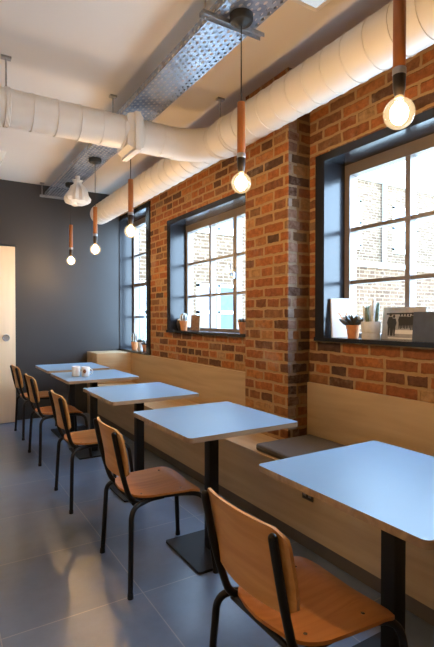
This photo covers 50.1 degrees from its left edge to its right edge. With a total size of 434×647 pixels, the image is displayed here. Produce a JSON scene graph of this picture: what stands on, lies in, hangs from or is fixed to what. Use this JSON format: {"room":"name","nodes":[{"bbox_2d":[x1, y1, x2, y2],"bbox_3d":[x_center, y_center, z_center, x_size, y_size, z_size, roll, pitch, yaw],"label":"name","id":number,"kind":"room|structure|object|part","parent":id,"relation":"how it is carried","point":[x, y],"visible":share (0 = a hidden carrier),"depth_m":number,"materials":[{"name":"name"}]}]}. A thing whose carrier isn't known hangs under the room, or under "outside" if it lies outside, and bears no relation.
{"room":"cafe","nodes":[
{"label":"cafe","id":0,"kind":"room"},
{"bbox_2d":[0,179,139,419],"bbox_3d":[-3.455,-0.273,5.391,5.340,2.990,0.250,0,1,-31],"label":"wall","id":1,"kind":"structure","parent":0,"point":[64,311],"depth_m":6.08,"materials":[{"name":"grey paint"}]},
{"bbox_2d":[0,240,16,423],"bbox_3d":[-3.298,0.105,5.245,1.920,2.213,0.152,0,1,-31],"label":"sliding door","id":2,"kind":"structure","parent":1,"relation":"in","point":[7,253],"depth_m":5.63,"materials":[{"name":"beige wood"}]},
{"bbox_3d":[-2.550,0.174,5.622,0.084,0.084,0.012,0,1,-31],"label":"flush pull","id":3,"kind":"part","parent":2,"relation":"part of","materials":[{"name":"metal"}]},
{"bbox_2d":[0,0,390,194],"bbox_3d":[-1.124,-1.792,1.563,5.340,0.150,8.880,0,1,-31],"label":"ceiling","id":4,"kind":"structure","parent":0,"point":[83,52],"depth_m":3.04,"materials":[{"name":"white paint"}]},
{"bbox_2d":[0,150,5,164],"bbox_3d":[-2.565,-1.658,4.857,0.600,0.206,0.600,0,1,-31],"label":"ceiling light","id":5,"kind":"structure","parent":4,"relation":"attached to","point":[2,153],"depth_m":4.75,"materials":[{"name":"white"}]},
{"bbox_2d":[40,182,63,199],"bbox_3d":[-2.065,-1.685,5.948,0.383,0.181,0.041,0,1,-31],"label":"support strut","id":6,"kind":"object","parent":4,"relation":"attached to","point":[41,195],"visible":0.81,"depth_m":5.91,"materials":[{"name":"metal"}]},
{"bbox_2d":[109,94,116,112],"bbox_3d":[-0.655,-1.655,3.646,0.383,0.181,0.041,0,1,-31],"label":"support strut","id":7,"kind":"object","parent":4,"relation":"hanging from","point":[111,96],"visible":0.18,"depth_m":3.56,"materials":[{"name":"metal"}]},
{"bbox_3d":[-0.797,-1.652,3.559,0.009,0.178,0.009,1,1,36],"label":"threaded rod","id":8,"kind":"part","parent":7,"relation":"part of","materials":[{"name":"metal"}]},
{"bbox_2d":[0,0,433,223],"bbox_3d":[-1.242,-1.473,1.478,4.895,0.490,8.396,0,1,-31],"label":"ventilation duct","id":9,"kind":"object","parent":4,"relation":"attached to","point":[364,51],"visible":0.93,"depth_m":3.05,"materials":[{"name":"metal"}]},
{"bbox_3d":[-1.374,-1.627,3.027,0.010,0.220,0.010,1,1,36],"label":"hanger rod","id":10,"kind":"part","parent":9,"relation":"part of","materials":[{"name":"metal"}]},
{"bbox_2d":[199,0,263,40],"bbox_3d":[0.084,-1.638,2.439,0.383,0.181,0.041,0,1,-31],"label":"support strut","id":11,"kind":"object","parent":4,"relation":"hanging from","point":[207,15],"visible":0.77,"depth_m":2.42,"materials":[{"name":"metal"}]},
{"bbox_2d":[45,0,286,196],"bbox_3d":[0.105,-1.605,2.417,0.254,0.050,8.450,0,1,-31],"label":"cable tray","id":12,"kind":"object","parent":11,"relation":"on","point":[211,61],"visible":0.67,"depth_m":2.92,"materials":[{"name":"metal"}]},
{"bbox_2d":[65,182,73,263],"bbox_3d":[-1.692,-1.147,5.381,0.122,0.942,0.122,0,1,-31],"label":"pendant lamp","id":13,"kind":"object","parent":12,"relation":"hanging from","point":[67,184],"visible":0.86,"depth_m":5.37,"materials":[{"name":"orange metal"}]},
{"bbox_2d":[64,176,90,205],"bbox_3d":[-1.538,-1.447,5.095,0.290,0.328,0.284,0,1,-31],"label":"pendant lamp","id":14,"kind":"object","parent":12,"relation":"attached to","point":[77,194],"visible":1,"depth_m":5.02,"materials":[{"name":"white fabric"}]},
{"bbox_2d":[89,157,100,252],"bbox_3d":[-1.191,-1.140,4.544,0.122,0.934,0.122,0,1,-31],"label":"pendant lamp","id":15,"kind":"object","parent":12,"relation":"hanging from","point":[92,160],"visible":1,"depth_m":4.53,"materials":[{"name":"orange metal"}]},
{"bbox_2d":[127,159,134,235],"bbox_3d":[-0.690,-1.141,3.717,0.122,0.910,0.122,0,1,-31],"label":"pendant lamp","id":16,"kind":"object","parent":12,"relation":"hanging from","point":[130,230],"visible":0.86,"depth_m":3.70,"materials":[{"name":"orange metal"}]},
{"bbox_2d":[229,8,252,190],"bbox_3d":[0.124,-1.124,2.386,0.122,0.908,0.122,0,1,-31],"label":"pendant lamp","id":17,"kind":"object","parent":12,"relation":"hanging from","point":[240,18],"visible":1,"depth_m":2.37,"materials":[{"name":"orange metal"}]},
{"bbox_3d":[0.124,-1.330,2.384,0.006,0.396,0.006,0,1,-31],"label":"cord","id":18,"kind":"part","parent":17,"relation":"part of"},
{"bbox_2d":[390,0,407,124],"bbox_3d":[0.620,-1.115,1.577,0.122,0.904,0.122,0,1,-31],"label":"pendant lamp","id":19,"kind":"object","parent":12,"relation":"hanging from","point":[398,112],"visible":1,"depth_m":1.56,"materials":[{"name":"brown wood"}]},
{"bbox_2d":[291,0,330,11],"bbox_3d":[0.497,-1.705,2.310,0.315,0.047,0.340,0,1,-31],"label":"emergency light","id":20,"kind":"object","parent":4,"relation":"attached to","point":[314,5],"visible":1,"depth_m":2.45,"materials":[{"name":"white plastic"}]},
{"bbox_2d":[300,0,325,7],"bbox_3d":[0.497,-1.684,2.311,0.235,0.005,0.260,0,1,-31],"label":"diffuser","id":21,"kind":"object","parent":20,"relation":"attached to","point":[308,3],"depth_m":2.44,"materials":[{"name":"white"}]},
{"bbox_2d":[0,413,433,646],"bbox_3d":[-1.124,1.333,1.605,5.340,0.120,8.880,0,1,-31],"label":"floor","id":22,"kind":"structure","parent":0,"point":[58,589],"depth_m":2.38,"materials":[{"name":"grey tile"}]},
{"bbox_2d":[10,364,65,440],"bbox_3d":[-2.001,0.838,5.194,0.537,0.774,0.509,0,1,-32],"label":"chair","id":23,"kind":"object","parent":22,"relation":"on","point":[16,373],"visible":0.59,"depth_m":5.02,"materials":[{"name":"black metal"}]},
{"bbox_3d":[-2.192,0.575,5.069,0.085,0.245,0.390,0,1,-32],"label":"backrest","id":24,"kind":"part","parent":23,"relation":"part of","materials":[{"name":"brown wood"}]},
{"bbox_3d":[-2.180,1.013,5.293,0.255,0.411,0.049,0,1,-5],"label":"leg","id":25,"kind":"part","parent":23,"relation":"part of","materials":[{"name":"black metal"}]},
{"bbox_3d":[-1.991,1.017,4.994,0.049,0.411,0.255,0,1,30],"label":"leg","id":26,"kind":"part","parent":23,"relation":"part of","materials":[{"name":"black metal"}]},
{"bbox_3d":[-1.990,0.805,5.201,0.385,0.053,0.400,0,1,-32],"label":"seat","id":27,"kind":"part","parent":23,"relation":"part of","materials":[{"name":"orange wood"}]},
{"bbox_2d":[23,374,92,466],"bbox_3d":[-1.502,0.849,4.345,0.537,0.774,0.509,0,1,-32],"label":"chair","id":28,"kind":"object","parent":22,"relation":"on","point":[31,386],"visible":0.83,"depth_m":4.24,"materials":[{"name":"brown wood"}]},
{"bbox_3d":[-1.680,1.024,4.445,0.255,0.411,0.049,0,1,-5],"label":"leg","id":29,"kind":"part","parent":28,"relation":"part of","materials":[{"name":"black metal"}]},
{"bbox_3d":[-1.693,0.586,4.222,0.085,0.245,0.390,0,1,-32],"label":"backrest","id":30,"kind":"part","parent":28,"relation":"part of","materials":[{"name":"brown wood"}]},
{"bbox_3d":[-1.492,1.028,4.145,0.049,0.411,0.255,0,1,31],"label":"leg","id":31,"kind":"part","parent":28,"relation":"part of","materials":[{"name":"black metal"}]},
{"bbox_3d":[-1.490,0.816,4.352,0.385,0.053,0.400,0,1,-32],"label":"seat","id":32,"kind":"part","parent":28,"relation":"part of","materials":[{"name":"orange wood"}]},
{"bbox_3d":[-1.469,1.023,4.568,0.058,0.411,0.276,1,1,34],"label":"leg","id":33,"kind":"part","parent":28,"relation":"part of","materials":[{"name":"black metal"}]},
{"bbox_3d":[-1.285,1.027,4.267,0.251,0.412,0.128,0,1,-32],"label":"leg","id":34,"kind":"part","parent":28,"relation":"part of","materials":[{"name":"black metal"}]},
{"bbox_2d":[35,362,109,437],"bbox_3d":[-1.639,0.853,5.248,0.657,0.740,0.710,0,1,-31],"label":"cafe table","id":35,"kind":"object","parent":22,"relation":"on","point":[50,368],"visible":0.72,"depth_m":5.22,"materials":[{"name":"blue laminate"}]},
{"bbox_3d":[-1.639,1.217,5.253,0.380,0.012,0.400,0,1,-31],"label":"plate","id":36,"kind":"part","parent":35,"relation":"part of","materials":[{"name":"black metal"}]},
{"bbox_2d":[48,390,137,513],"bbox_3d":[-0.913,0.862,3.364,0.537,0.774,0.509,0,1,-30],"label":"chair","id":37,"kind":"object","parent":22,"relation":"on","point":[86,439],"visible":0.73,"depth_m":3.21,"materials":[{"name":"brown wood"}]},
{"bbox_3d":[-1.088,1.037,3.469,0.255,0.411,0.049,0,1,-3],"label":"leg","id":38,"kind":"part","parent":37,"relation":"part of","materials":[{"name":"black metal"}]},
{"bbox_3d":[-1.108,0.599,3.247,0.085,0.245,0.390,0,1,-30],"label":"backrest","id":39,"kind":"part","parent":37,"relation":"part of","materials":[{"name":"brown wood"}]},
{"bbox_3d":[-0.909,1.042,3.164,0.049,0.411,0.255,0,1,33],"label":"leg","id":40,"kind":"part","parent":37,"relation":"part of","materials":[{"name":"black metal"}]},
{"bbox_3d":[-0.901,0.829,3.370,0.385,0.053,0.400,0,1,-30],"label":"seat","id":41,"kind":"part","parent":37,"relation":"part of","materials":[{"name":"orange wood"}]},
{"bbox_3d":[-0.702,1.040,3.293,0.276,0.411,0.058,0,1,-7],"label":"leg","id":42,"kind":"part","parent":37,"relation":"part of","materials":[{"name":"black metal"}]},
{"bbox_2d":[51,369,138,459],"bbox_3d":[-1.188,0.864,4.479,0.657,0.740,0.710,0,1,-31],"label":"cafe table","id":43,"kind":"object","parent":22,"relation":"on","point":[97,376],"visible":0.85,"depth_m":4.42,"materials":[{"name":"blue laminate"}]},
{"bbox_2d":[72,366,79,375],"bbox_3d":[-1.333,0.448,4.384,0.078,0.094,0.096,-1,1,-38],"label":"mug","id":44,"kind":"object","parent":43,"relation":"on","point":[75,369],"visible":1,"depth_m":4.35,"materials":[{"name":"white ceramic"}]},
{"bbox_3d":[-1.188,1.227,4.484,0.380,0.012,0.400,0,1,-31],"label":"plate","id":45,"kind":"part","parent":43,"relation":"part of","materials":[{"name":"black metal"}]},
{"bbox_2d":[81,366,92,376],"bbox_3d":[-1.218,0.449,4.340,0.096,0.094,0.078,-1,1,-45],"label":"mug","id":46,"kind":"object","parent":43,"relation":"on","point":[85,370],"visible":1,"depth_m":4.30,"materials":[{"name":"white ceramic"}]},
{"bbox_2d":[83,382,198,501],"bbox_3d":[-0.588,0.877,3.507,0.657,0.740,0.710,0,1,-31],"label":"cafe table","id":47,"kind":"object","parent":22,"relation":"on","point":[136,394],"visible":0.71,"depth_m":3.47,"materials":[{"name":"blue laminate"}]},
{"bbox_3d":[-0.588,1.240,3.512,0.380,0.012,0.400,0,1,-31],"label":"plate","id":48,"kind":"part","parent":47,"relation":"part of","materials":[{"name":"black metal"}]},
{"bbox_2d":[93,417,217,599],"bbox_3d":[-0.342,0.874,2.436,0.537,0.774,0.509,0,1,-29],"label":"chair","id":49,"kind":"object","parent":22,"relation":"on","point":[156,483],"visible":0.97,"depth_m":2.35,"materials":[{"name":"brown wood"}]},
{"bbox_3d":[-0.515,1.050,2.546,0.255,0.411,0.049,0,1,-2],"label":"leg","id":50,"kind":"part","parent":49,"relation":"part of","materials":[{"name":"black metal"}]},
{"bbox_3d":[-0.540,0.611,2.324,0.085,0.245,0.390,0,1,-29],"label":"backrest","id":51,"kind":"part","parent":49,"relation":"part of","materials":[{"name":"brown wood"}]},
{"bbox_3d":[-0.344,1.054,2.236,0.049,0.411,0.255,1,1,34],"label":"leg","id":52,"kind":"part","parent":49,"relation":"part of","materials":[{"name":"black metal"}]},
{"bbox_3d":[-0.330,0.842,2.442,0.385,0.053,0.400,0,1,-29],"label":"seat","id":53,"kind":"part","parent":49,"relation":"part of","materials":[{"name":"orange wood"}]},
{"bbox_3d":[-0.297,1.049,2.657,0.058,0.411,0.276,1,1,38],"label":"leg","id":54,"kind":"part","parent":49,"relation":"part of","materials":[{"name":"black metal"}]},
{"bbox_3d":[-0.130,1.053,2.346,0.251,0.412,0.128,0,1,-29],"label":"leg","id":55,"kind":"part","parent":49,"relation":"part of","materials":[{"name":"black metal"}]},
{"bbox_2d":[133,401,296,574],"bbox_3d":[-0.031,0.889,2.596,0.657,0.740,0.710,0,1,-31],"label":"cafe table","id":56,"kind":"object","parent":22,"relation":"on","point":[208,423],"visible":0.84,"depth_m":2.55,"materials":[{"name":"blue laminate"}]},
{"bbox_3d":[-0.031,1.252,2.601,0.380,0.012,0.400,0,1,-31],"label":"plate","id":57,"kind":"part","parent":56,"relation":"part of","materials":[{"name":"black metal"}]},
{"bbox_2d":[87,350,433,625],"bbox_3d":[0.669,0.837,2.753,0.512,0.840,8.578,0,1,-31],"label":"banquette","id":58,"kind":"object","parent":22,"relation":"on","point":[345,416],"visible":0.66,"depth_m":2.93,"materials":[{"name":"brown wood"}]},
{"bbox_3d":[-0.376,0.593,4.926,0.022,0.391,2.875,0,1,-31],"label":"panel","id":59,"kind":"part","parent":58,"relation":"part of","materials":[{"name":"brown wood"}]},
{"bbox_2d":[256,434,345,458],"bbox_3d":[0.752,0.797,2.608,0.472,0.045,1.184,0,1,-31],"label":"bench cushion","id":60,"kind":"object","parent":58,"relation":"on","point":[305,444],"visible":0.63,"depth_m":2.93,"materials":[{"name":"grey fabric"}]},
{"bbox_2d":[302,492,312,501],"bbox_3d":[0.496,0.935,2.545,0.010,0.064,0.084,0,1,-31],"label":"outlet","id":61,"kind":"object","parent":58,"relation":"attached to","point":[305,496],"visible":0.45,"depth_m":2.54,"materials":[{"name":"plastic"}]},
{"bbox_3d":[1.879,0.637,1.243,0.022,0.400,4.743,0,1,-31],"label":"panel","id":62,"kind":"part","parent":58,"relation":"part of","materials":[{"name":"brown wood"}]},
{"bbox_2d":[201,487,407,646],"bbox_3d":[0.264,0.888,1.428,0.537,0.774,0.509,0,1,-31],"label":"chair","id":63,"kind":"object","parent":22,"relation":"on","point":[295,599],"visible":1,"depth_m":1.32,"materials":[{"name":"orange wood"}]},
{"bbox_3d":[0.086,1.063,1.529,0.255,0.411,0.049,0,1,-4],"label":"leg","id":64,"kind":"part","parent":63,"relation":"part of","materials":[{"name":"black metal"}]},
{"bbox_3d":[0.071,0.625,1.306,0.085,0.245,0.390,0,1,-31],"label":"backrest","id":65,"kind":"part","parent":63,"relation":"part of","materials":[{"name":"brown wood"}]},
{"bbox_3d":[0.275,0.855,1.435,0.385,0.053,0.400,0,1,-31],"label":"seat","id":66,"kind":"part","parent":63,"relation":"part of","materials":[{"name":"orange wood"}]},
{"bbox_3d":[0.476,1.066,1.361,0.276,0.411,0.058,0,1,-8],"label":"leg","id":67,"kind":"part","parent":63,"relation":"part of","materials":[{"name":"black metal"}]},
{"bbox_2d":[259,441,433,646],"bbox_3d":[0.615,0.902,1.624,0.657,0.740,0.710,0,1,-31],"label":"cafe table","id":68,"kind":"object","parent":22,"relation":"on","point":[389,488],"visible":1,"depth_m":1.59,"materials":[{"name":"blue laminate"}]},
{"bbox_3d":[0.615,1.266,1.628,0.380,0.012,0.400,0,1,-31],"label":"plate","id":69,"kind":"part","parent":68,"relation":"part of","materials":[{"name":"black metal"}]},
{"bbox_2d":[121,44,433,402],"bbox_3d":[1.034,-0.240,2.905,0.280,2.990,8.680,0,1,-31],"label":"wall","id":70,"kind":"structure","parent":0,"point":[406,372],"depth_m":3.11,"materials":[{"name":"brick"}]},
{"bbox_2d":[119,201,150,354],"bbox_3d":[-0.985,-0.555,6.141,0.280,1.867,1.045,0,1,-31],"label":"window","id":71,"kind":"structure","parent":70,"relation":"in","point":[129,255],"depth_m":6.54,"materials":[{"name":"metal"}]},
{"bbox_2d":[131,332,137,349],"bbox_3d":[-1.107,0.233,6.244,0.094,0.236,0.095,0,1,-11],"label":"potted cactus","id":72,"kind":"object","parent":71,"relation":"on","point":[134,337],"visible":0.96,"depth_m":6.21,"materials":[{"name":"ceramic"}]},
{"bbox_2d":[131,342,137,349],"bbox_3d":[-1.107,0.299,6.245,0.095,0.105,0.094,0,1,-31],"label":"pot","id":73,"kind":"object","parent":72,"relation":"on","point":[134,344],"depth_m":6.21,"materials":[{"name":"ceramic"}]},
{"bbox_3d":[-0.923,-0.538,6.231,0.070,1.779,0.933,0,1,-31],"label":"frame","id":74,"kind":"part","parent":71,"relation":"part of","materials":[{"name":"grey metal"}]},
{"bbox_2d":[137,339,144,350],"bbox_3d":[-0.999,0.278,6.098,0.114,0.150,0.102,0,1,12],"label":"potted cactus","id":75,"kind":"object","parent":71,"relation":"on","point":[140,341],"visible":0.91,"depth_m":6.05,"materials":[{"name":"ceramic"}]},
{"bbox_2d":[138,342,142,350],"bbox_3d":[-0.995,0.298,6.091,0.088,0.110,0.087,0,1,-31],"label":"pot","id":76,"kind":"object","parent":75,"relation":"on","point":[140,348],"depth_m":6.05,"materials":[{"name":"white ceramic"}]},
{"bbox_2d":[141,342,145,350],"bbox_3d":[-0.931,0.295,5.986,0.095,0.119,0.086,0,1,14],"label":"potted cactus","id":77,"kind":"object","parent":71,"relation":"on","point":[142,343],"visible":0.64,"depth_m":5.95,"materials":[{"name":"ceramic"}]},
{"bbox_2d":[166,189,245,336],"bbox_3d":[-0.014,-0.514,4.555,0.280,1.242,1.675,0,1,-31],"label":"window","id":78,"kind":"structure","parent":70,"relation":"in","point":[180,229],"depth_m":4.79,"materials":[{"name":"metal"}]},
{"bbox_2d":[177,319,180,329],"bbox_3d":[-0.391,0.006,5.144,0.112,0.135,0.112,0,1,-31],"label":"bowl","id":79,"kind":"object","parent":78,"relation":"on","point":[178,320],"visible":0.38,"depth_m":5.11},
{"bbox_2d":[180,313,187,329],"bbox_3d":[-0.359,-0.019,5.039,0.092,0.186,0.093,0,1,-11],"label":"potted cactus","id":80,"kind":"object","parent":78,"relation":"on","point":[183,323],"visible":0.99,"depth_m":5.01,"materials":[{"name":"ceramic"}]},
{"bbox_2d":[180,321,187,329],"bbox_3d":[-0.359,0.022,5.040,0.093,0.105,0.092,0,1,-31],"label":"pot","id":81,"kind":"object","parent":80,"relation":"on","point":[183,324],"depth_m":5.01,"materials":[{"name":"ceramic"}]},
{"bbox_2d":[191,315,200,330],"bbox_3d":[-0.228,-0.007,4.959,0.135,0.166,0.023,1,1,44],"label":"box","id":82,"kind":"object","parent":78,"relation":"on","point":[195,319],"visible":1,"depth_m":4.95,"materials":[{"name":"brown cardboard"}]},
{"bbox_3d":[0.071,-0.501,4.607,0.070,1.163,1.505,0,1,-31],"label":"frame","id":83,"kind":"part","parent":78,"relation":"part of","materials":[{"name":"grey metal"}]},
{"bbox_3d":[0.143,-0.495,4.373,0.054,0.140,0.030,0,1,-31],"label":"handle","id":84,"kind":"part","parent":78,"relation":"part of","materials":[{"name":"metal"}]},
{"bbox_2d":[237,318,244,333],"bbox_3d":[0.225,0.021,4.054,0.096,0.132,0.090,0,1,18],"label":"potted cactus","id":85,"kind":"object","parent":78,"relation":"on","point":[241,322],"visible":0.7,"depth_m":4.02,"materials":[{"name":"ceramic"}]},
{"bbox_2d":[238,322,244,333],"bbox_3d":[0.229,0.038,4.051,0.086,0.100,0.086,0,1,-31],"label":"pot","id":86,"kind":"object","parent":85,"relation":"on","point":[241,324],"depth_m":4.02,"materials":[{"name":"ceramic"}]},
{"bbox_2d":[314,108,433,347],"bbox_3d":[1.214,-0.502,2.550,0.280,1.257,1.652,0,1,-31],"label":"window","id":87,"kind":"structure","parent":70,"relation":"in","point":[337,170],"depth_m":3.11,"materials":[{"name":"metal"}]},
{"bbox_2d":[330,298,353,336],"bbox_3d":[0.847,-0.038,3.138,0.155,0.263,0.046,0,1,-6],"label":"book","id":88,"kind":"object","parent":87,"relation":"on","point":[340,307],"visible":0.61,"depth_m":3.13,"materials":[{"name":"white paper"}]},
{"bbox_2d":[339,315,363,337],"bbox_3d":[0.875,0.019,3.024,0.161,0.151,0.142,0,1,10],"label":"potted succulent","id":89,"kind":"object","parent":87,"relation":"on","point":[352,324],"visible":0.98,"depth_m":2.98,"materials":[{"name":"ceramic"}]},
{"bbox_2d":[346,325,359,337],"bbox_3d":[0.882,0.052,3.013,0.093,0.085,0.092,0,1,-31],"label":"pot","id":90,"kind":"object","parent":89,"relation":"on","point":[352,330],"depth_m":2.98,"materials":[{"name":"ceramic"}]},
{"bbox_2d":[361,299,380,338],"bbox_3d":[0.962,-0.028,2.901,0.120,0.248,0.119,0,1,-4],"label":"potted cactus","id":91,"kind":"object","parent":87,"relation":"on","point":[370,328],"visible":0.99,"depth_m":2.86,"materials":[{"name":"ceramic"}]},
{"bbox_3d":[0.930,-0.055,2.918,0.025,0.122,0.030,0,1,-31],"label":"cactus stem","id":92,"kind":"part","parent":91,"relation":"part of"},
{"bbox_3d":[0.931,-0.049,2.882,0.031,0.110,0.024,0,1,-31],"label":"cactus stem","id":93,"kind":"part","parent":91,"relation":"part of","materials":[{"name":"green plant"}]},
{"bbox_3d":[0.962,-0.058,2.901,0.023,0.126,0.024,0,1,-31],"label":"cactus stem","id":94,"kind":"part","parent":91,"relation":"part of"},
{"bbox_2d":[361,322,380,338],"bbox_3d":[0.962,0.042,2.902,0.120,0.108,0.119,0,1,-31],"label":"pot","id":95,"kind":"object","parent":91,"relation":"on","point":[370,330],"depth_m":2.85,"materials":[{"name":"beige ceramic"}]},
{"bbox_3d":[0.963,-0.073,2.865,0.025,0.158,0.030,0,1,-31],"label":"cactus stem","id":96,"kind":"part","parent":91,"relation":"part of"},
{"bbox_3d":[0.993,-0.063,2.883,0.025,0.139,0.030,0,1,-31],"label":"cactus stem","id":97,"kind":"part","parent":91,"relation":"part of","materials":[{"name":"green plant"}]},
{"bbox_3d":[1.299,-0.489,2.602,0.070,1.178,1.482,0,1,-31],"label":"frame","id":98,"kind":"part","parent":87,"relation":"part of","materials":[{"name":"grey metal"}]},
{"bbox_2d":[381,307,427,339],"bbox_3d":[1.109,0.001,2.760,0.033,0.195,0.295,0,1,-31],"label":"print","id":99,"kind":"object","parent":87,"relation":"on","point":[397,324],"visible":0.84,"depth_m":2.78,"materials":[{"name":"black"}]},
{"bbox_2d":[412,312,433,341],"bbox_3d":[1.196,0.018,2.550,0.036,0.166,0.260,0,1,-31],"label":"book","id":100,"kind":"object","parent":87,"relation":"on","point":[423,322],"visible":1,"depth_m":2.60,"materials":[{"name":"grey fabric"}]},
{"bbox_2d":[245,67,309,439],"bbox_3d":[0.438,-0.246,3.428,0.210,2.988,0.505,0,1,-31],"label":"wall pier","id":101,"kind":"object","parent":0,"point":[277,259],"visible":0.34,"depth_m":3.25,"materials":[{"name":"brick"}]},
{"label":"outside","id":102,"kind":"structure","parent":0,"visible":0},
{"bbox_3d":[14.224,1.249,17.521,37.460,0.120,65.000,0,1,-31],"label":"pavement","id":103,"kind":"object","parent":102,"visible":0},
{"bbox_2d":[139,171,433,341],"bbox_3d":[5.474,-1.487,16.847,21.250,5.370,6.150,0,1,-31],"label":"brick building","id":104,"kind":"structure","parent":103,"relation":"on","point":[380,195],"depth_m":12.48,"materials":[{"name":"brick"}]},
{"bbox_3d":[-1.418,-0.224,9.208,1.060,1.250,0.014,0,1,-31],"label":"pane","id":105,"kind":"part","parent":104,"relation":"part of","materials":[{"name":"white glass"}]},
{"bbox_3d":[0.032,-0.236,10.095,1.060,1.250,0.014,0,1,-31],"label":"pane","id":106,"kind":"part","parent":104,"relation":"part of","materials":[{"name":"clear glass"}]},
{"bbox_3d":[0.032,-2.636,10.063,1.060,1.250,0.014,0,1,-31],"label":"pane","id":107,"kind":"part","parent":104,"relation":"part of","materials":[{"name":"white glass"}]},
{"bbox_3d":[3.358,-2.663,12.100,1.060,1.250,0.014,0,1,-31],"label":"pane","id":108,"kind":"part","parent":104,"relation":"part of","materials":[{"name":"white glass"}]},
{"bbox_3d":[5.405,-2.680,13.353,1.060,1.250,0.014,0,1,-31],"label":"pane","id":109,"kind":"part","parent":104,"relation":"part of","materials":[{"name":"white glass"}]},
{"bbox_2d":[356,261,433,332],"bbox_3d":[7.225,0.015,11.871,11.480,2.500,0.440,0,1,-31],"label":"wall","id":110,"kind":"structure","parent":103,"relation":"on","point":[388,294],"depth_m":9.35,"materials":[{"name":"brick"}]}
]}

